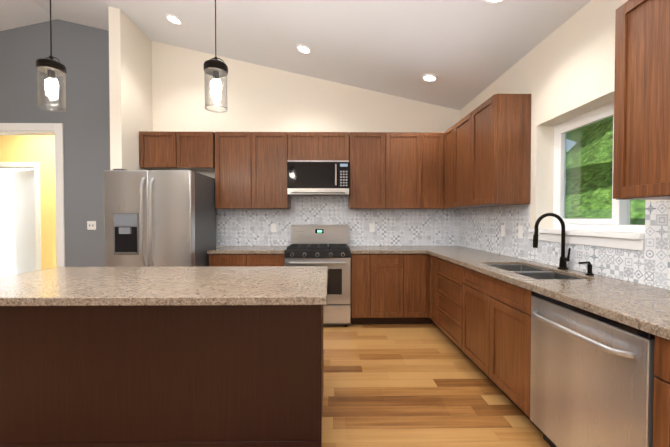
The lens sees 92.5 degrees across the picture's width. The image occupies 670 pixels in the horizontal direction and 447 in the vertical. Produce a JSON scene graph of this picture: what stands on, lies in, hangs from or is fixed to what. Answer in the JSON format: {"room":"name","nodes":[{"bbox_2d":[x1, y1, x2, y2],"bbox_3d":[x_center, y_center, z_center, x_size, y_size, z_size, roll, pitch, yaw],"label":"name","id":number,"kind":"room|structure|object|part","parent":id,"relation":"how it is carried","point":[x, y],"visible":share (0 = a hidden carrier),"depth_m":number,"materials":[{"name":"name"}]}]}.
{"room":"kitchen","nodes":[
{"label":"kitchen","id":0,"kind":"room"},
{"bbox_2d":[0,262,15,276],"bbox_3d":[-7.401,1.207,7.032,7.700,0.100,5.150,0,1,-1],"label":"floor","id":1,"kind":"structure","parent":0,"point":[7,268],"depth_m":8.28,"materials":[{"name":"white"}]},
{"bbox_2d":[0,169,33,258],"bbox_3d":[-7.435,-0.586,9.517,7.700,3.400,0.120,0,1,-1],"label":"wall","id":2,"kind":"structure","parent":0,"point":[7,222],"depth_m":9.43,"materials":[{"name":"paint"}]},
{"bbox_2d":[0,259,15,261],"bbox_3d":[-7.434,1.065,9.478,7.460,0.100,0.015,0,1,-1],"label":"baseboard","id":3,"kind":"structure","parent":2,"relation":"attached to","point":[7,260],"depth_m":9.43,"materials":[{"name":"white"}]},
{"bbox_2d":[0,0,55,30],"bbox_3d":[-5.141,-2.453,0.774,2.950,0.828,7.300,0,1,-1],"label":"ceiling","id":4,"kind":"structure","parent":0,"point":[17,13],"depth_m":4.10,"materials":[{"name":"paint"}]},
{"bbox_2d":[0,135,56,269],"bbox_3d":[-7.397,-0.538,6.737,7.700,3.400,0.120,0,1,-1],"label":"wall","id":5,"kind":"structure","parent":0,"point":[28,148],"depth_m":6.68,"materials":[{"name":"yellow paint"}]},
{"bbox_2d":[0,162,41,270],"bbox_3d":[-6.722,-0.069,6.745,1.150,2.460,0.140,0,1,-1],"label":"door frame","id":6,"kind":"structure","parent":5,"relation":"attached to","point":[35,166],"depth_m":6.68,"materials":[{"name":"white wood"}]},
{"bbox_2d":[14,170,35,273],"bbox_3d":[-6.684,-0.015,7.012,0.900,2.320,0.102,0,1,22],"label":"hall door","id":7,"kind":"structure","parent":5,"relation":"in","point":[25,237],"depth_m":6.98,"materials":[{"name":"white"}]},
{"bbox_2d":[108,6,152,170],"bbox_3d":[-2.525,-0.942,4.011,0.130,4.300,0.650,0,1,-1],"label":"wall","id":8,"kind":"structure","parent":0,"point":[130,67],"depth_m":3.80,"materials":[{"name":"beige paint"}]},
{"bbox_2d":[0,19,459,266],"bbox_3d":[-2.405,-0.949,4.413,8.520,4.300,0.150,0,1,-1],"label":"wall","id":9,"kind":"structure","parent":0,"point":[260,98],"depth_m":4.33,"materials":[{"name":"beige paint"}]},
{"bbox_2d":[0,123,64,266],"bbox_3d":[-4.385,-0.079,4.401,1.460,2.560,0.190,0,1,-1],"label":"door frame","id":10,"kind":"structure","parent":9,"relation":"attached to","point":[56,129],"depth_m":4.31,"materials":[{"name":"white wood"}]},
{"bbox_2d":[87,221,95,229],"bbox_3d":[-3.294,0.013,4.335,0.116,0.116,0.014,0,1,-1],"label":"switch plate","id":11,"kind":"object","parent":9,"relation":"attached to","point":[91,225],"visible":1,"depth_m":4.34,"materials":[{"name":"white plastic"}]},
{"bbox_2d":[139,131,182,169],"bbox_3d":[-2.196,-0.942,4.174,0.514,0.455,0.325,0,1,-1],"label":"upper cabinet","id":12,"kind":"object","parent":9,"relation":"attached to","point":[158,150],"depth_m":4.02,"materials":[{"name":"brown wood"}]},
{"bbox_2d":[179,132,214,170],"bbox_3d":[-1.790,-0.942,4.179,0.514,0.455,0.325,0,1,-1],"label":"upper cabinet","id":13,"kind":"object","parent":9,"relation":"attached to","point":[198,147],"depth_m":4.03,"materials":[{"name":"brown wood"}]},
{"bbox_2d":[215,132,258,208],"bbox_3d":[-1.255,-0.687,4.191,0.516,0.965,0.325,0,1,-1],"label":"upper cabinet","id":14,"kind":"object","parent":9,"relation":"attached to","point":[234,151],"depth_m":4.04,"materials":[{"name":"brown wood"}]},
{"bbox_2d":[255,132,290,208],"bbox_3d":[-0.857,-0.687,4.196,0.515,0.965,0.325,0,1,-1],"label":"upper cabinet","id":15,"kind":"object","parent":9,"relation":"attached to","point":[270,147],"depth_m":4.04,"materials":[{"name":"brown wood"}]},
{"bbox_2d":[287,132,322,159],"bbox_3d":[-0.375,-0.982,4.198,0.441,0.375,0.325,0,1,-1],"label":"upper cabinet","id":16,"kind":"object","parent":9,"relation":"attached to","point":[300,145],"depth_m":4.04,"materials":[{"name":"brown wood"}]},
{"bbox_2d":[287,160,348,195],"bbox_3d":[-0.207,-0.582,4.131,0.758,0.415,0.476,0,1,-1],"label":"microwave","id":17,"kind":"object","parent":16,"relation":"attached to","point":[317,177],"visible":1,"depth_m":3.93,"materials":[{"name":"grey"}]},
{"bbox_2d":[216,196,455,245],"bbox_3d":[-0.040,-0.046,4.381,3.450,0.675,0.008,0,1,-1],"label":"tile backsplash","id":18,"kind":"structure","parent":9,"relation":"attached to","point":[234,227],"depth_m":4.38,"materials":[{"name":"white tile"}]},
{"bbox_2d":[271,224,275,231],"bbox_3d":[-0.834,0.045,4.365,0.070,0.115,0.004,0,1,-1],"label":"electrical outlet plate","id":19,"kind":"object","parent":18,"relation":"attached to","point":[273,226],"depth_m":4.36,"materials":[{"name":"white plastic"}]},
{"bbox_2d":[369,224,374,231],"bbox_3d":[0.506,0.044,4.384,0.070,0.115,0.004,0,1,-1],"label":"electrical outlet plate","id":20,"kind":"object","parent":18,"relation":"attached to","point":[372,229],"depth_m":4.38,"materials":[{"name":"white plastic"}]},
{"bbox_2d":[323,132,350,162],"bbox_3d":[-0.043,-0.982,4.202,0.440,0.375,0.325,0,1,-1],"label":"upper cabinet","id":21,"kind":"object","parent":9,"relation":"attached to","point":[336,145],"depth_m":4.05,"materials":[{"name":"brown wood"}]},
{"bbox_2d":[348,132,390,208],"bbox_3d":[0.440,-0.687,4.214,0.514,0.965,0.325,0,1,-1],"label":"upper cabinet","id":22,"kind":"object","parent":9,"relation":"attached to","point":[370,165],"depth_m":4.06,"materials":[{"name":"brown wood"}]},
{"bbox_2d":[391,132,430,208],"bbox_3d":[0.875,-0.688,4.220,0.592,0.965,0.325,0,1,-1],"label":"upper cabinet","id":23,"kind":"object","parent":9,"relation":"attached to","point":[396,170],"depth_m":4.07,"materials":[{"name":"brown wood"}]},
{"bbox_2d":[427,132,442,208],"bbox_3d":[1.202,-0.688,4.224,0.334,0.965,0.325,0,1,-1],"label":"upper cabinet","id":24,"kind":"object","parent":9,"relation":"attached to","point":[436,138],"depth_m":4.07,"materials":[{"name":"brown wood"}]},
{"bbox_2d":[443,133,444,208],"bbox_3d":[1.508,-0.688,4.229,0.390,0.965,0.325,0,1,-1],"label":"upper cabinet","id":25,"kind":"object","parent":9,"relation":"attached to","point":[443,133],"depth_m":4.08,"materials":[{"name":"brown wood"}]},
{"bbox_2d":[32,0,590,109],"bbox_3d":[-0.837,-2.157,0.838,5.660,1.423,7.300,0,1,-1],"label":"ceiling","id":26,"kind":"structure","parent":0,"point":[465,52],"depth_m":3.31,"materials":[{"name":"paint"}]},
{"bbox_2d":[36,0,66,111],"bbox_3d":[-1.722,-1.491,1.937,0.141,1.570,0.141,0,1,-1],"label":"pendant light","id":27,"kind":"object","parent":26,"relation":"hanging from","point":[51,68],"visible":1,"depth_m":1.93,"materials":[{"name":"clear glass"}]},
{"bbox_2d":[37,66,66,111],"bbox_3d":[-1.722,-0.821,1.949,0.136,0.229,0.136,0,1,-1],"label":"lampshade","id":28,"kind":"object","parent":27,"relation":"on","point":[51,71],"depth_m":1.94,"materials":[{"name":"clear glass"}]},
{"bbox_3d":[-1.722,-0.843,1.948,0.066,0.090,0.065,0,1,-1],"label":"bulb","id":29,"kind":"part","parent":27,"relation":"part of","materials":[{"name":"white glass"}]},
{"bbox_2d":[165,14,181,24],"bbox_3d":[-1.820,-2.318,3.623,0.178,0.028,0.177,12,1,-1],"label":"recessed light","id":30,"kind":"object","parent":26,"relation":"in","point":[171,18],"visible":0.88,"depth_m":3.62,"materials":[{"name":"white"}]},
{"bbox_2d":[204,0,227,112],"bbox_3d":[-0.728,-1.383,1.953,0.141,1.352,0.141,0,1,-1],"label":"pendant light","id":31,"kind":"object","parent":26,"relation":"hanging from","point":[216,68],"visible":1,"depth_m":1.94,"materials":[{"name":"clear glass"}]},
{"bbox_2d":[204,69,227,112],"bbox_3d":[-0.728,-0.821,1.962,0.136,0.229,0.136,0,1,-1],"label":"lampshade","id":32,"kind":"object","parent":31,"relation":"on","point":[217,74],"depth_m":1.95,"materials":[{"name":"clear glass"}]},
{"bbox_3d":[-0.728,-0.843,1.962,0.066,0.090,0.065,0,1,-1],"label":"bulb","id":33,"kind":"part","parent":31,"relation":"part of","materials":[{"name":"white glass"}]},
{"bbox_2d":[296,44,310,53],"bbox_3d":[-0.355,-1.996,3.648,0.178,0.028,0.177,12,1,-1],"label":"recessed light","id":34,"kind":"object","parent":26,"relation":"in","point":[303,49],"visible":1,"depth_m":3.64,"materials":[{"name":"white"}]},
{"bbox_2d":[422,74,437,81],"bbox_3d":[1.085,-1.681,3.673,0.178,0.028,0.177,12,1,-1],"label":"recessed light","id":35,"kind":"object","parent":26,"relation":"in","point":[429,77],"visible":0.94,"depth_m":3.67,"materials":[{"name":"white"}]},
{"bbox_2d":[484,0,503,3],"bbox_3d":[1.149,-1.647,2.294,0.178,0.028,0.177,12,1,-1],"label":"recessed light","id":36,"kind":"object","parent":26,"relation":"in","point":[493,1],"visible":0.92,"depth_m":2.35,"materials":[{"name":"white"}]},
{"bbox_2d":[322,320,550,446],"bbox_3d":[-2.357,1.312,0.876,8.520,0.100,7.300,0,1,-1],"label":"floor","id":37,"kind":"structure","parent":0,"point":[409,385],"depth_m":2.31,"materials":[{"name":"laminate"}]},
{"bbox_2d":[104,169,215,266],"bbox_3d":[-1.970,0.307,3.701,0.910,1.812,0.828,0,1,-1],"label":"refrigerator","id":38,"kind":"object","parent":37,"relation":"on","point":[159,218],"visible":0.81,"depth_m":3.36,"materials":[{"name":"grey metal"}]},
{"bbox_3d":[-2.186,0.102,3.344,0.260,0.435,0.031,0,1,-1],"label":"dispenser panel","id":39,"kind":"part","parent":38,"relation":"part of","materials":[{"name":"grey plastic"}]},
{"bbox_3d":[-1.950,-0.020,3.325,0.124,0.954,0.087,0,1,-1],"label":"handle","id":40,"kind":"part","parent":38,"relation":"part of","materials":[{"name":"silver metal"}]},
{"bbox_2d":[0,305,322,446],"bbox_3d":[-1.081,0.806,2.077,2.007,0.870,0.756,0,1,-1],"label":"kitchen island","id":41,"kind":"object","parent":37,"relation":"on","point":[176,376],"visible":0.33,"depth_m":1.71,"materials":[{"name":"brown wood"}]},
{"bbox_2d":[0,266,327,305],"bbox_3d":[-1.082,0.353,1.988,2.070,0.040,0.980,0,1,-1],"label":"island countertop","id":42,"kind":"structure","parent":41,"relation":"on","point":[178,286],"depth_m":1.74,"materials":[{"name":"stone"}]},
{"bbox_2d":[209,254,284,266],"bbox_3d":[-1.040,0.772,4.071,0.890,0.870,0.610,0,1,-1],"label":"base cabinet","id":43,"kind":"object","parent":37,"relation":"on","point":[217,260],"visible":0.23,"depth_m":3.77,"materials":[{"name":"brown wood"}]},
{"bbox_2d":[207,246,287,253],"bbox_3d":[-1.041,0.317,4.051,0.899,0.040,0.636,0,1,-1],"label":"countertop","id":44,"kind":"structure","parent":43,"relation":"on","point":[225,249],"depth_m":3.74,"materials":[{"name":"beige stone"}]},
{"bbox_2d":[284,225,350,326],"bbox_3d":[-0.204,0.608,4.011,0.762,1.200,0.707,0,1,-1],"label":"gas range","id":45,"kind":"object","parent":37,"relation":"on","point":[318,245],"visible":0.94,"depth_m":3.73,"materials":[{"name":"grey metal"}]},
{"bbox_2d":[350,254,377,323],"bbox_3d":[0.327,0.772,4.089,0.284,0.870,0.610,0,1,-1],"label":"base cabinet","id":46,"kind":"object","parent":37,"relation":"on","point":[364,267],"depth_m":3.79,"materials":[{"name":"brown wood"}]},
{"bbox_2d":[378,254,409,323],"bbox_3d":[0.612,0.772,4.093,0.503,0.870,0.610,0,1,-1],"label":"base cabinet","id":47,"kind":"object","parent":37,"relation":"on","point":[393,269],"depth_m":3.80,"materials":[{"name":"brown wood"}]},
{"bbox_2d":[348,246,422,253],"bbox_3d":[0.620,0.317,4.071,0.879,0.040,0.640,0,1,-1],"label":"countertop","id":48,"kind":"structure","parent":47,"relation":"on","point":[354,249],"depth_m":3.86,"materials":[{"name":"beige stone"}]},
{"bbox_2d":[410,254,425,323],"bbox_3d":[0.908,0.772,4.097,0.325,0.870,0.610,0,1,-1],"label":"base cabinet","id":49,"kind":"object","parent":37,"relation":"on","point":[417,262],"depth_m":3.80,"materials":[{"name":"brown wood"}]},
{"bbox_2d":[430,255,433,323],"bbox_3d":[1.413,0.779,3.668,0.595,0.870,0.298,0,1,-1],"label":"base cabinet","id":50,"kind":"object","parent":37,"relation":"on","point":[431,257],"depth_m":3.70,"materials":[{"name":"brown wood"}]},
{"bbox_2d":[530,291,657,446],"bbox_3d":[1.399,0.818,1.519,0.652,0.865,0.690,0,1,-1],"label":"dishwasher","id":51,"kind":"object","parent":37,"relation":"on","point":[593,376],"visible":0.85,"depth_m":1.44,"materials":[{"name":"grey metal"}]},
{"bbox_2d":[653,335,669,446],"bbox_3d":[1.450,0.826,0.915,0.595,0.870,0.509,0,1,-1],"label":"base cabinet","id":52,"kind":"object","parent":37,"relation":"on","point":[661,404],"depth_m":1.13,"materials":[{"name":"brown wood"}]},
{"bbox_2d":[423,246,669,339],"bbox_3d":[1.407,0.347,2.322,0.646,0.040,4.161,0,1,-1],"label":"countertop","id":53,"kind":"structure","parent":52,"relation":"on","point":[643,307],"depth_m":1.67,"materials":[{"name":"beige stone"}]},
{"bbox_2d":[486,264,582,278],"bbox_3d":[1.418,0.451,2.353,0.378,0.210,0.798,0,1,-1],"label":"double-bowl sink","id":54,"kind":"object","parent":53,"relation":"in","point":[531,271],"visible":0.06,"depth_m":2.34,"materials":[{"name":"silver metal"}]},
{"bbox_2d":[533,213,570,269],"bbox_3d":[1.579,0.121,2.321,0.254,0.412,0.123,0,1,-1],"label":"gooseneck faucet","id":55,"kind":"object","parent":53,"relation":"on","point":[563,262],"visible":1,"depth_m":2.34,"materials":[{"name":"black metal"}]},
{"bbox_2d":[578,261,593,274],"bbox_3d":[1.647,0.286,2.104,0.092,0.089,0.044,0,1,-1],"label":"soap dispenser pump","id":56,"kind":"object","parent":53,"relation":"on","point":[589,267],"visible":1,"depth_m":2.10,"materials":[{"name":"black metal"}]},
{"bbox_2d":[460,0,667,250],"bbox_3d":[1.873,-0.889,0.896,0.240,4.300,7.300,0,1,-1],"label":"wall","id":57,"kind":"structure","parent":0,"point":[564,71],"depth_m":2.50,"materials":[{"name":"beige paint"}]},
{"bbox_2d":[444,127,451,208],"bbox_3d":[1.545,-0.682,3.886,0.326,0.965,0.397,0,1,-1],"label":"upper cabinet","id":58,"kind":"object","parent":57,"relation":"attached to","point":[447,134],"depth_m":3.97,"materials":[{"name":"brown wood"}]},
{"bbox_2d":[448,115,495,208],"bbox_3d":[1.550,-0.675,3.509,0.326,0.965,0.573,0,1,-1],"label":"upper cabinet","id":59,"kind":"object","parent":57,"relation":"attached to","point":[458,199],"depth_m":3.60,"materials":[{"name":"brown wood"}]},
{"bbox_2d":[468,94,530,205],"bbox_3d":[1.556,-0.668,3.078,0.326,0.965,0.524,0,1,-1],"label":"upper cabinet","id":60,"kind":"object","parent":57,"relation":"attached to","point":[487,152],"depth_m":2.82,"materials":[{"name":"brown wood"}]},
{"bbox_2d":[456,200,669,289],"bbox_3d":[1.729,0.078,2.336,0.008,0.498,4.149,0,1,-1],"label":"tile backsplash","id":61,"kind":"structure","parent":57,"relation":"attached to","point":[478,228],"depth_m":2.30,"materials":[{"name":"white tile"}]},
{"bbox_2d":[501,225,504,236],"bbox_3d":[1.710,0.063,3.261,0.005,0.115,0.070,0,1,-1],"label":"electrical outlet plate","id":62,"kind":"object","parent":61,"relation":"attached to","point":[502,226],"depth_m":3.25,"materials":[{"name":"white plastic"}]},
{"bbox_2d":[518,226,522,237],"bbox_3d":[1.714,0.068,2.961,0.005,0.115,0.070,0,1,-1],"label":"electrical outlet plate","id":63,"kind":"object","parent":61,"relation":"attached to","point":[520,228],"depth_m":2.96,"materials":[{"name":"white plastic"}]},
{"bbox_2d":[528,228,644,250],"bbox_3d":[1.791,0.091,2.320,0.185,0.097,1.044,0,1,-1],"label":"window sill","id":64,"kind":"structure","parent":57,"relation":"attached to","point":[625,240],"depth_m":2.11,"materials":[{"name":"white"}]},
{"bbox_2d":[553,101,644,232],"bbox_3d":[1.916,-0.395,2.276,0.076,0.885,0.960,0,1,-1],"label":"window","id":65,"kind":"structure","parent":57,"relation":"in","point":[619,221],"depth_m":2.43,"materials":[{"name":"white plastic"}]},
{"bbox_2d":[613,0,669,199],"bbox_3d":[1.579,-0.602,1.375,0.326,0.960,0.512,0,1,-1],"label":"upper cabinet","id":66,"kind":"object","parent":57,"relation":"attached to","point":[641,161],"visible":1,"depth_m":1.46,"materials":[{"name":"brown wood"}]},
{"label":"outside","id":67,"kind":"structure","parent":0,"visible":0},
{"bbox_3d":[15.862,1.620,12.132,28.040,0.100,36.000,0,1,-1],"label":"ground","id":68,"kind":"structure","parent":67,"visible":0},
{"bbox_2d":[565,116,644,224],"bbox_3d":[7.840,-3.803,12.124,8.515,10.945,17.055,0,1,-1],"label":"trees","id":69,"kind":"object","parent":68,"relation":"on","point":[579,140],"depth_m":5.62,"materials":[{"name":"green plant"}]}
]}

